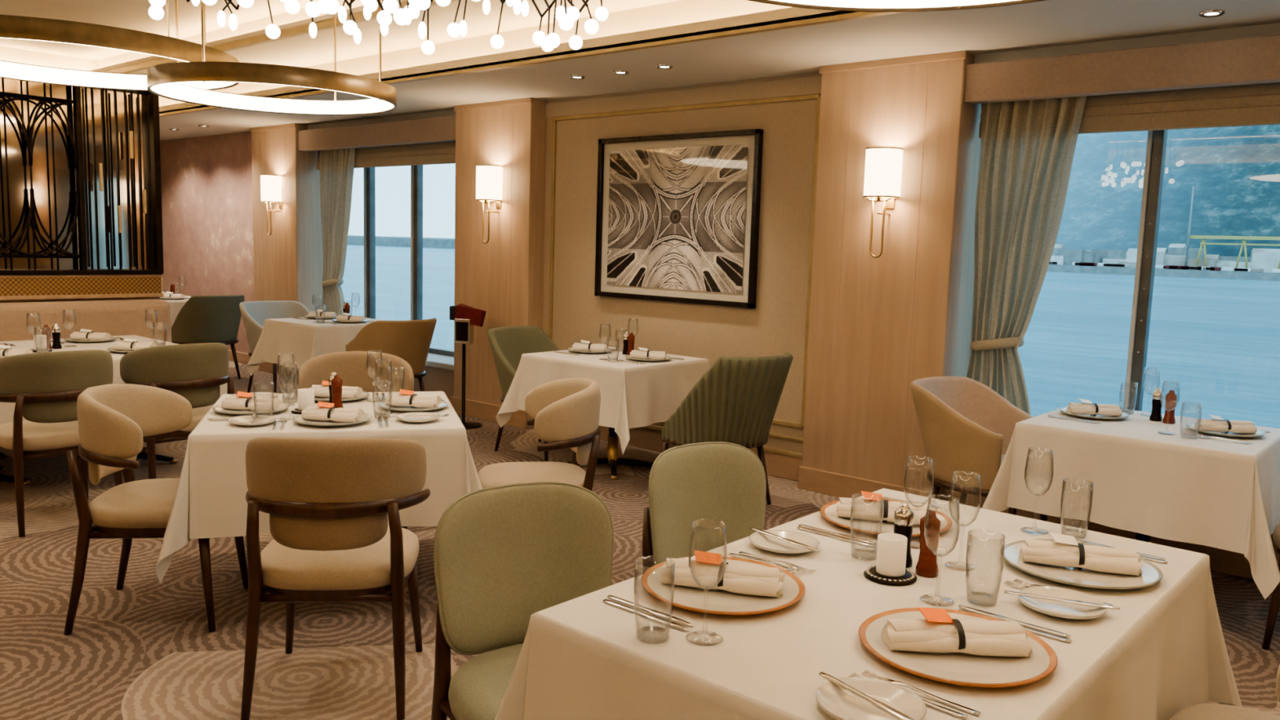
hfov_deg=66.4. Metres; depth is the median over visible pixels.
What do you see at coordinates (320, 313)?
rolled napkin
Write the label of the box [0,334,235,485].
tablecloth
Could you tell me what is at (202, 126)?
recessed light
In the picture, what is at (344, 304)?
salt mill
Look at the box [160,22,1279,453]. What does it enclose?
wall
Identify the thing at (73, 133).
wall
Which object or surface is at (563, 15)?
chandelier
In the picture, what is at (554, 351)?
knife
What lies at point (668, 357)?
dinner plate
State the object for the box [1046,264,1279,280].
quay
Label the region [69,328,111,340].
rolled napkin
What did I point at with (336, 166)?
curtain
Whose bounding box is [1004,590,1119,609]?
butter knife
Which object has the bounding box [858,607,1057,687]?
plate
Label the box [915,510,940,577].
pepper mill
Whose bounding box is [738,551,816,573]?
fork
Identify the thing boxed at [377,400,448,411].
dinner plate
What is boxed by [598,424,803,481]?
baseboard
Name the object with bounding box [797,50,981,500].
pillar
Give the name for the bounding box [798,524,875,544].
knife
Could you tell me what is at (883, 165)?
wall sconce
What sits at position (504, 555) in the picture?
dining chair
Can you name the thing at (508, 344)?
barrel chair
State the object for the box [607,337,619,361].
water glass
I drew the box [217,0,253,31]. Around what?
chandelier
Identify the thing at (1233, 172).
hill
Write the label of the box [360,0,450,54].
chandelier
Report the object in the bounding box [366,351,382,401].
wine glass
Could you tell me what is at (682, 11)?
cove
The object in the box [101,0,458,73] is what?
trim
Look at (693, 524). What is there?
wine glass
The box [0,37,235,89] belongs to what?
diffuser
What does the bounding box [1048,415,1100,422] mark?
knife
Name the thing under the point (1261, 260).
buildings
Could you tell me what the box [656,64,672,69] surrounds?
recessed light
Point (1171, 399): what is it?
pepper mill
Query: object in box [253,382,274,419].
water glass
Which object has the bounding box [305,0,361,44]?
chandelier
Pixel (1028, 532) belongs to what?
wine glass
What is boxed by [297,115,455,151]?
window valance
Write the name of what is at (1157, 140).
frame
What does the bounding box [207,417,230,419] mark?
knife
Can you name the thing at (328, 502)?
dining chair
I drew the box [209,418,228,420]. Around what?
knife
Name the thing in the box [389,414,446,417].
butter knife
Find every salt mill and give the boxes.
[51,323,62,348]
[328,372,337,403]
[342,302,346,315]
[622,331,629,354]
[893,502,914,568]
[1149,387,1164,421]
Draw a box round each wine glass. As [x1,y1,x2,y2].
[277,352,295,405]
[279,361,298,420]
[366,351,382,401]
[374,360,392,414]
[685,518,727,645]
[903,456,933,548]
[919,495,959,606]
[944,471,981,571]
[1020,446,1053,534]
[1139,367,1159,416]
[1156,380,1179,435]
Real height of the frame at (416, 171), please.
2.060 m
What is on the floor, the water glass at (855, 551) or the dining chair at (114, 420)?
the dining chair at (114, 420)
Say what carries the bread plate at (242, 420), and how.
on the tablecloth at (210, 501)
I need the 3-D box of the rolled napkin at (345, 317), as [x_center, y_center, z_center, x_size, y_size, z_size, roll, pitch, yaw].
[-2.452,-0.360,8.283,0.233,0.074,0.088,2,7,6]
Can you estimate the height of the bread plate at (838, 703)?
0.020 m
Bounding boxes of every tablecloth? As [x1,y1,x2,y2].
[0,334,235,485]
[155,391,482,583]
[160,295,228,345]
[246,317,416,378]
[494,488,1242,719]
[496,346,710,479]
[982,405,1279,599]
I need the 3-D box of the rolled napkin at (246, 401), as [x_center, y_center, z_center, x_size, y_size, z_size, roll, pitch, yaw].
[-1.619,0.173,4.076,0.233,0.074,0.088,2,7,6]
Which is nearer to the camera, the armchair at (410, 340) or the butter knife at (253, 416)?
the butter knife at (253, 416)
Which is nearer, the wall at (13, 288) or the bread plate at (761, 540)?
the bread plate at (761, 540)
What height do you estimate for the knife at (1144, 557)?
0.003 m
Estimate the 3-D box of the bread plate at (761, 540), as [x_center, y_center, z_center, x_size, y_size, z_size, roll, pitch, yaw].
[0.361,0.460,2.450,0.176,0.020,0.176,8,9,41]
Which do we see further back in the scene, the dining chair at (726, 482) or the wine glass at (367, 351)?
the wine glass at (367, 351)
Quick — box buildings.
[1048,244,1279,273]
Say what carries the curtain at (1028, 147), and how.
hanging from the window valance at (1255, 60)
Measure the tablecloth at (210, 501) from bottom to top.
0.750 m
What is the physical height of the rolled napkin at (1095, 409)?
0.074 m
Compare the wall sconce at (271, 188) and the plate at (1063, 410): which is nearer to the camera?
the plate at (1063, 410)
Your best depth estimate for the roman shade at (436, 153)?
8.93 m
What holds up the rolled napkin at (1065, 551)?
on the plate at (1152, 574)
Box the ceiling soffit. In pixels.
[72,0,1279,140]
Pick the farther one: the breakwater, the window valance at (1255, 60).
the breakwater
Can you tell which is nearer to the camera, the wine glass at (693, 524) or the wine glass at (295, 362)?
the wine glass at (693, 524)
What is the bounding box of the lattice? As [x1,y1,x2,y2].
[0,78,164,275]
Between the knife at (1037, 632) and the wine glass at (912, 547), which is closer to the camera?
the knife at (1037, 632)
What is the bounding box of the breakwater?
[346,235,454,248]
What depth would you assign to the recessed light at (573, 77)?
6.41 m
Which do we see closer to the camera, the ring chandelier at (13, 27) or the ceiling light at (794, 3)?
the ceiling light at (794, 3)
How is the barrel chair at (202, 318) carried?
on the floor
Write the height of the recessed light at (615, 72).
0.012 m
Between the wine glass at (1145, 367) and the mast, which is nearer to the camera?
the wine glass at (1145, 367)
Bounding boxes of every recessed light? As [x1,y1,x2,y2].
[198,124,208,127]
[569,75,584,79]
[613,70,628,75]
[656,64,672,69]
[1198,9,1225,17]
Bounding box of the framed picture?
[594,128,763,308]
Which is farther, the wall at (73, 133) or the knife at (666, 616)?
the wall at (73, 133)
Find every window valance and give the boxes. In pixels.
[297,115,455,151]
[964,33,1279,104]
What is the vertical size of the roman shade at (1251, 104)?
0.244 m
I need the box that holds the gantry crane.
[1189,235,1279,269]
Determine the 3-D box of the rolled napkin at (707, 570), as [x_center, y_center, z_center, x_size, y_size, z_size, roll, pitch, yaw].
[0.181,0.462,2.127,0.267,0.074,0.088,3,7,13]
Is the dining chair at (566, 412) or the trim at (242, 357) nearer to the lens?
the dining chair at (566, 412)
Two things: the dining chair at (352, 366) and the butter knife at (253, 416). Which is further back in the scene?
the dining chair at (352, 366)
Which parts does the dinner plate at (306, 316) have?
plate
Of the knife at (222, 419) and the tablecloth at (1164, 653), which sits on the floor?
the tablecloth at (1164, 653)
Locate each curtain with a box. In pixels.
[320,147,355,315]
[966,96,1086,415]
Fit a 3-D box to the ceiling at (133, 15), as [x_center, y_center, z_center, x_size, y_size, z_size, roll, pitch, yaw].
[-2.804,-2.165,3.948,15.600,0.050,8.920,8,9,41]
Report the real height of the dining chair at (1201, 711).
0.888 m
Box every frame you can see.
[363,164,453,356]
[1123,129,1168,411]
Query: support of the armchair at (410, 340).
on the floor
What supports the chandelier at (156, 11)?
hanging from the ceiling at (133, 15)
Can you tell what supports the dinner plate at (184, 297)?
on the tablecloth at (176, 305)
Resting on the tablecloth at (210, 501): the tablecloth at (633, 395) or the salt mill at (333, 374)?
the salt mill at (333, 374)
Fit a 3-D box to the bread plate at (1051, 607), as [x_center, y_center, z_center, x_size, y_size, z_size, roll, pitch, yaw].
[0.896,0.521,2.079,0.176,0.020,0.176,8,9,41]
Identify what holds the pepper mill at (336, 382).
on the tablecloth at (210, 501)
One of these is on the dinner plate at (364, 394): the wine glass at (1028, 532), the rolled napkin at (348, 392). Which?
the rolled napkin at (348, 392)
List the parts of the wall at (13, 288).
cane panel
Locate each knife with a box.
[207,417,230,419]
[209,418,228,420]
[230,394,284,395]
[248,413,256,424]
[377,417,382,427]
[382,417,388,426]
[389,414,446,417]
[554,351,578,355]
[602,599,689,631]
[607,595,693,626]
[750,527,818,551]
[796,526,875,546]
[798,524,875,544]
[818,671,913,719]
[958,604,1070,638]
[958,609,1071,643]
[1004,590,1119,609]
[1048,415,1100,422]
[1048,416,1101,423]
[1075,539,1165,560]
[1139,555,1168,563]
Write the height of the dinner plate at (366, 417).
0.020 m
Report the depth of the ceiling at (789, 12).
5.60 m
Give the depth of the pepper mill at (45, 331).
5.84 m
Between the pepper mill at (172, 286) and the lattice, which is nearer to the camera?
the lattice
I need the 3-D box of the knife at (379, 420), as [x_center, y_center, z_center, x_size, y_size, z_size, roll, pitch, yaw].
[-1.041,0.248,3.918,0.019,0.003,0.227,0,7,-16]
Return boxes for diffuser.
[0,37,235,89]
[151,81,393,114]
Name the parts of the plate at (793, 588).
plate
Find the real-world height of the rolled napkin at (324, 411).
0.074 m
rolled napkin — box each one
[0,344,32,358]
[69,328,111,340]
[112,337,156,351]
[160,291,184,297]
[221,391,281,411]
[301,401,364,422]
[308,309,336,317]
[309,380,362,398]
[335,312,364,321]
[385,389,441,408]
[572,339,607,351]
[630,346,666,359]
[660,550,786,597]
[835,490,935,524]
[880,607,1032,657]
[1018,532,1142,576]
[1066,398,1122,416]
[1194,413,1257,433]
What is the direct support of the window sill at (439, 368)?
attached to the wall at (776, 326)
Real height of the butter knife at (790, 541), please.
0.003 m
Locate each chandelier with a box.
[0,0,239,91]
[146,0,396,115]
[148,0,165,19]
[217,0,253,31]
[265,0,280,39]
[280,0,299,13]
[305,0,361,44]
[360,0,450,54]
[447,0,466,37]
[490,0,528,48]
[531,0,608,51]
[747,0,1046,12]
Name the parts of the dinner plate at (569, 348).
plate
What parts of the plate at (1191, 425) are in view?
plate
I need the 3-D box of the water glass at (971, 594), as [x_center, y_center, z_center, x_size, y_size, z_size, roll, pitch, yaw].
[0.740,0.447,2.103,0.077,0.150,0.077,8,9,41]
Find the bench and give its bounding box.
[0,298,171,456]
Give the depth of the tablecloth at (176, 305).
10.20 m
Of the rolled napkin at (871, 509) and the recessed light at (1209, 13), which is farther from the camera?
the recessed light at (1209, 13)
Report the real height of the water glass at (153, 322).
0.150 m
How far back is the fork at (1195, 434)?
4.07 m
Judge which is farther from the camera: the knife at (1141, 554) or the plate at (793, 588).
the knife at (1141, 554)
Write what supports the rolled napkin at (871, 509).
on the plate at (828, 511)
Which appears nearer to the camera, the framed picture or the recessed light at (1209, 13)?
the recessed light at (1209, 13)
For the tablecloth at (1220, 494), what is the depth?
4.07 m
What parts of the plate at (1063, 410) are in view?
plate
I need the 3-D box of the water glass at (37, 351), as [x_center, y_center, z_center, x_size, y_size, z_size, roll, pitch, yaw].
[-3.502,-0.118,5.731,0.077,0.150,0.077,8,9,41]
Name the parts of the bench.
backrest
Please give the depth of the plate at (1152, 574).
2.29 m
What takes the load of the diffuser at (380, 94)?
attached to the ring chandelier at (163, 80)
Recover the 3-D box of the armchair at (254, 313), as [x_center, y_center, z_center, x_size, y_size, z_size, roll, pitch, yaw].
[-3.344,-0.111,9.108,0.685,0.841,0.674,8,9,41]
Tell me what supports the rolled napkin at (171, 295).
on the dinner plate at (184, 297)
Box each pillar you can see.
[249,123,323,378]
[451,97,546,428]
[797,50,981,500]
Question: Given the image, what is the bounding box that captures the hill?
[1055,124,1279,257]
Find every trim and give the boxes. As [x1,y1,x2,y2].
[72,11,900,116]
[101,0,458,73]
[228,349,250,364]
[545,75,822,428]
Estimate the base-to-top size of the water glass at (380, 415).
0.150 m
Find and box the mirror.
[0,77,152,269]
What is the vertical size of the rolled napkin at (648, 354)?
0.074 m
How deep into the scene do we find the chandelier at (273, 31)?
3.17 m
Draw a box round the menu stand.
[449,303,486,429]
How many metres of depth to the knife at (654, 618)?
1.96 m
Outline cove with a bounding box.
[71,0,792,106]
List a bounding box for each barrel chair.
[171,294,244,378]
[487,325,559,461]
[661,352,793,504]
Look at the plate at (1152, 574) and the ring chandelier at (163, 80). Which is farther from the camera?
the ring chandelier at (163, 80)
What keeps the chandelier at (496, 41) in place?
hanging from the ceiling at (303, 51)
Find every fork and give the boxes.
[272,417,280,429]
[280,417,287,429]
[375,392,380,399]
[381,392,386,399]
[728,552,806,574]
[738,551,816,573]
[848,672,968,719]
[861,669,981,715]
[883,496,951,511]
[1004,580,1028,589]
[1013,578,1112,605]
[1191,435,1248,444]
[1195,434,1252,444]
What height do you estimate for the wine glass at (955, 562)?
0.226 m
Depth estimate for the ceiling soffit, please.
5.35 m
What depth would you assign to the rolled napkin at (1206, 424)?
4.22 m
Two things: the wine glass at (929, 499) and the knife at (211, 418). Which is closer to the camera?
the wine glass at (929, 499)
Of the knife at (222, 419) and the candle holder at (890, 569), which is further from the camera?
the knife at (222, 419)
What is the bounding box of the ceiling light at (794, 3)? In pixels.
[772,0,1017,8]
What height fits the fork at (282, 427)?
0.009 m
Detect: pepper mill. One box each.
[41,324,52,349]
[170,284,175,293]
[331,374,343,408]
[344,302,350,315]
[626,332,635,355]
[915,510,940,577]
[1162,390,1177,423]
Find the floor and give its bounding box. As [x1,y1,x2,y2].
[0,360,1279,719]
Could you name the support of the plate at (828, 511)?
on the tablecloth at (1164, 653)
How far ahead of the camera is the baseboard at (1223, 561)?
4.87 m
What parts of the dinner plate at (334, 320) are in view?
plate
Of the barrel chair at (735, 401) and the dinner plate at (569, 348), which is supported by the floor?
the barrel chair at (735, 401)
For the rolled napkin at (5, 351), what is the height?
0.074 m
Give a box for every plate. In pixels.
[63,336,115,342]
[106,346,132,353]
[160,297,187,299]
[212,402,289,414]
[227,414,276,426]
[237,391,279,398]
[293,413,372,426]
[304,315,337,319]
[314,391,369,401]
[332,319,368,323]
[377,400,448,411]
[395,412,439,422]
[568,346,612,353]
[625,354,671,361]
[641,555,805,615]
[749,529,819,554]
[815,676,926,719]
[819,499,952,536]
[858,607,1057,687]
[1000,538,1163,589]
[1017,586,1107,619]
[1059,406,1128,419]
[1185,422,1266,437]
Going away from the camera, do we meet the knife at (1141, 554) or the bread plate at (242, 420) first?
the knife at (1141, 554)
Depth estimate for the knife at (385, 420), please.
3.92 m
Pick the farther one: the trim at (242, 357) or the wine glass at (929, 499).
the trim at (242, 357)
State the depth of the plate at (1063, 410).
4.54 m
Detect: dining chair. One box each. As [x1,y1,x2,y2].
[0,349,122,537]
[63,383,248,635]
[115,342,234,486]
[240,437,430,719]
[297,351,413,528]
[431,481,613,719]
[477,377,601,490]
[642,441,766,573]
[1168,664,1279,719]
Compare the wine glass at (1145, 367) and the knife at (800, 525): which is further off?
the wine glass at (1145, 367)
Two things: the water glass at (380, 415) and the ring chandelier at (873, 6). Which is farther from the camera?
the water glass at (380, 415)
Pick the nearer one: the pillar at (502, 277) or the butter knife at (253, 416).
the butter knife at (253, 416)
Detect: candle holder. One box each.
[30,334,52,352]
[291,388,314,414]
[863,533,917,586]
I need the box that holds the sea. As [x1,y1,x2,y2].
[340,235,1279,428]
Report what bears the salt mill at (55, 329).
on the tablecloth at (6, 409)
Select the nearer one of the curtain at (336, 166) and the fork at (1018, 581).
the fork at (1018, 581)
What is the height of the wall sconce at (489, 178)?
0.610 m
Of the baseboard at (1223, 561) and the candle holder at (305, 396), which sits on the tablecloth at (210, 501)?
the candle holder at (305, 396)
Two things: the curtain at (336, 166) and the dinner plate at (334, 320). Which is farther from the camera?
the curtain at (336, 166)
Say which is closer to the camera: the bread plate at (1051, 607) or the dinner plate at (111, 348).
the bread plate at (1051, 607)
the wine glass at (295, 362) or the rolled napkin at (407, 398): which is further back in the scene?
the rolled napkin at (407, 398)
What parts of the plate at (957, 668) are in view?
plate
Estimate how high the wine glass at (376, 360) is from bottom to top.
0.226 m
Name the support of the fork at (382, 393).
on the tablecloth at (210, 501)
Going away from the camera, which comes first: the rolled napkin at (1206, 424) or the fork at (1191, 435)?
the fork at (1191, 435)
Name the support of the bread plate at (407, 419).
on the tablecloth at (210, 501)
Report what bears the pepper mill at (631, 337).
on the tablecloth at (633, 395)
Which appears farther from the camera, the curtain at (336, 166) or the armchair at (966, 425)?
the curtain at (336, 166)
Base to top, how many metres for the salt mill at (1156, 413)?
0.152 m
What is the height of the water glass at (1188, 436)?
0.150 m
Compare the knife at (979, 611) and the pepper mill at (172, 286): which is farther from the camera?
the pepper mill at (172, 286)
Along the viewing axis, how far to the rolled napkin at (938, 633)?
1.81 m
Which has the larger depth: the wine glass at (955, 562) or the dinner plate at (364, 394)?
the dinner plate at (364, 394)
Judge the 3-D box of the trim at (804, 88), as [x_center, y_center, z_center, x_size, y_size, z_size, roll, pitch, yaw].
[0.190,-0.772,6.893,2.540,2.200,0.020,8,9,41]
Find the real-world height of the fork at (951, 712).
0.009 m
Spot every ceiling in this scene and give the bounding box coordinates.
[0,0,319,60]
[71,0,679,87]
[72,7,909,117]
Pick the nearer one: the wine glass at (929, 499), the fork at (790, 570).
the wine glass at (929, 499)
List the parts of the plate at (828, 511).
plate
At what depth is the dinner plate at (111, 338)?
6.29 m
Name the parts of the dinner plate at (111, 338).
plate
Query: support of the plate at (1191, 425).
on the tablecloth at (1220, 494)
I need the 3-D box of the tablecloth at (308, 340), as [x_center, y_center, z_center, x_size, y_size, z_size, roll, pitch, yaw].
[-2.649,0.033,8.454,1.069,0.750,1.069,8,9,41]
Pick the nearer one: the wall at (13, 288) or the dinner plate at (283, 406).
the dinner plate at (283, 406)
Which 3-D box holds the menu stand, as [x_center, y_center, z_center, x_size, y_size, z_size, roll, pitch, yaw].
[-1.396,0.042,7.752,0.298,0.974,0.298,-3,8,-34]
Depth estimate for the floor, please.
3.77 m
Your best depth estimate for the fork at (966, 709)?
1.65 m
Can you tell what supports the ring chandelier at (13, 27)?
hanging from the ceiling at (133, 15)
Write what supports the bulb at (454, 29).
hanging from the ceiling at (303, 51)
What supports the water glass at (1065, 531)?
on the tablecloth at (1164, 653)
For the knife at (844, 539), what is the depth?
2.53 m
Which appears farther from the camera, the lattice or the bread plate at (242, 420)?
the lattice
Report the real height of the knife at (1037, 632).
0.003 m
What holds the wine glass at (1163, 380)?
on the tablecloth at (1220, 494)
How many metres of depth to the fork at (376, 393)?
4.50 m
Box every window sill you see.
[413,352,453,404]
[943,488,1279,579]
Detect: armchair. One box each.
[239,300,310,392]
[345,318,436,391]
[910,376,1047,521]
[1262,522,1279,649]
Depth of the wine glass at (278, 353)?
4.23 m
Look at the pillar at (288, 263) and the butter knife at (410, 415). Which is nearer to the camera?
the butter knife at (410, 415)
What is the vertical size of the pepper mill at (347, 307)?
0.152 m
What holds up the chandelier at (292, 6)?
hanging from the ceiling at (133, 15)
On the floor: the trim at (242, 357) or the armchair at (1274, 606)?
the armchair at (1274, 606)
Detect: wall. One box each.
[0,274,164,302]
[73,133,163,291]
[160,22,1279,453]
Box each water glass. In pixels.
[34,327,49,352]
[152,322,166,346]
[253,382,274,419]
[280,367,298,402]
[372,381,391,417]
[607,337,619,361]
[633,555,674,643]
[849,493,883,559]
[965,528,1004,606]
[1060,478,1093,538]
[1119,382,1137,413]
[1180,400,1202,439]
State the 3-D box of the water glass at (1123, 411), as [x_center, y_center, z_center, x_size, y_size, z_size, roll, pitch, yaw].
[2.344,0.182,4.699,0.077,0.150,0.077,8,9,41]
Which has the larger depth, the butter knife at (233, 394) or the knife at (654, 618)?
the butter knife at (233, 394)
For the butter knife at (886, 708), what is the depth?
1.59 m
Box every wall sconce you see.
[260,174,282,235]
[475,164,502,243]
[862,146,903,257]
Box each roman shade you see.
[315,141,455,169]
[978,82,1279,138]
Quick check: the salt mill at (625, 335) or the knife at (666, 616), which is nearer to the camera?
the knife at (666, 616)
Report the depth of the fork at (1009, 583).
2.21 m
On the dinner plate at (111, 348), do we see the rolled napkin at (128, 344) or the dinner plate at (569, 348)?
the rolled napkin at (128, 344)
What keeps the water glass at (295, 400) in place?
on the tablecloth at (210, 501)
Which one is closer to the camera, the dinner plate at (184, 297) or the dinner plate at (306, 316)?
the dinner plate at (306, 316)
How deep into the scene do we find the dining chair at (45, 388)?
4.77 m
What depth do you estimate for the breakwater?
614.83 m
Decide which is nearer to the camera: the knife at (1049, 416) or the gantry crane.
the knife at (1049, 416)
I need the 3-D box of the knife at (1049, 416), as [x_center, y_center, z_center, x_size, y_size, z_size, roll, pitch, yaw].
[1.982,0.273,4.460,0.227,0.003,0.019,8,9,41]
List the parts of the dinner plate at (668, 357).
plate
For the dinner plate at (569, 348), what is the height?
0.020 m
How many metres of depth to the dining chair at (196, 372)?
5.22 m
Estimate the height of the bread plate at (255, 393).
0.020 m
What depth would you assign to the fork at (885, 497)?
2.90 m
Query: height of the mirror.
1.380 m
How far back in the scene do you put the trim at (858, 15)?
5.45 m
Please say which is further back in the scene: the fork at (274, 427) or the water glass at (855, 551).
the fork at (274, 427)
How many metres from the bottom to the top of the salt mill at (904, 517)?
0.152 m
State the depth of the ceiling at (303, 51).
6.64 m
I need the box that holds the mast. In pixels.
[1184,186,1194,266]
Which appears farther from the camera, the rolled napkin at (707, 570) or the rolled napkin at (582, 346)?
the rolled napkin at (582, 346)
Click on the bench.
(126, 317)
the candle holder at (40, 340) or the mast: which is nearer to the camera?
the candle holder at (40, 340)
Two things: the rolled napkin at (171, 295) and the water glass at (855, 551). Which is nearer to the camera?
the water glass at (855, 551)
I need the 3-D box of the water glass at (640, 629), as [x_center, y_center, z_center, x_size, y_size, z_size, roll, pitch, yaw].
[0.026,0.456,1.857,0.077,0.150,0.077,8,9,41]

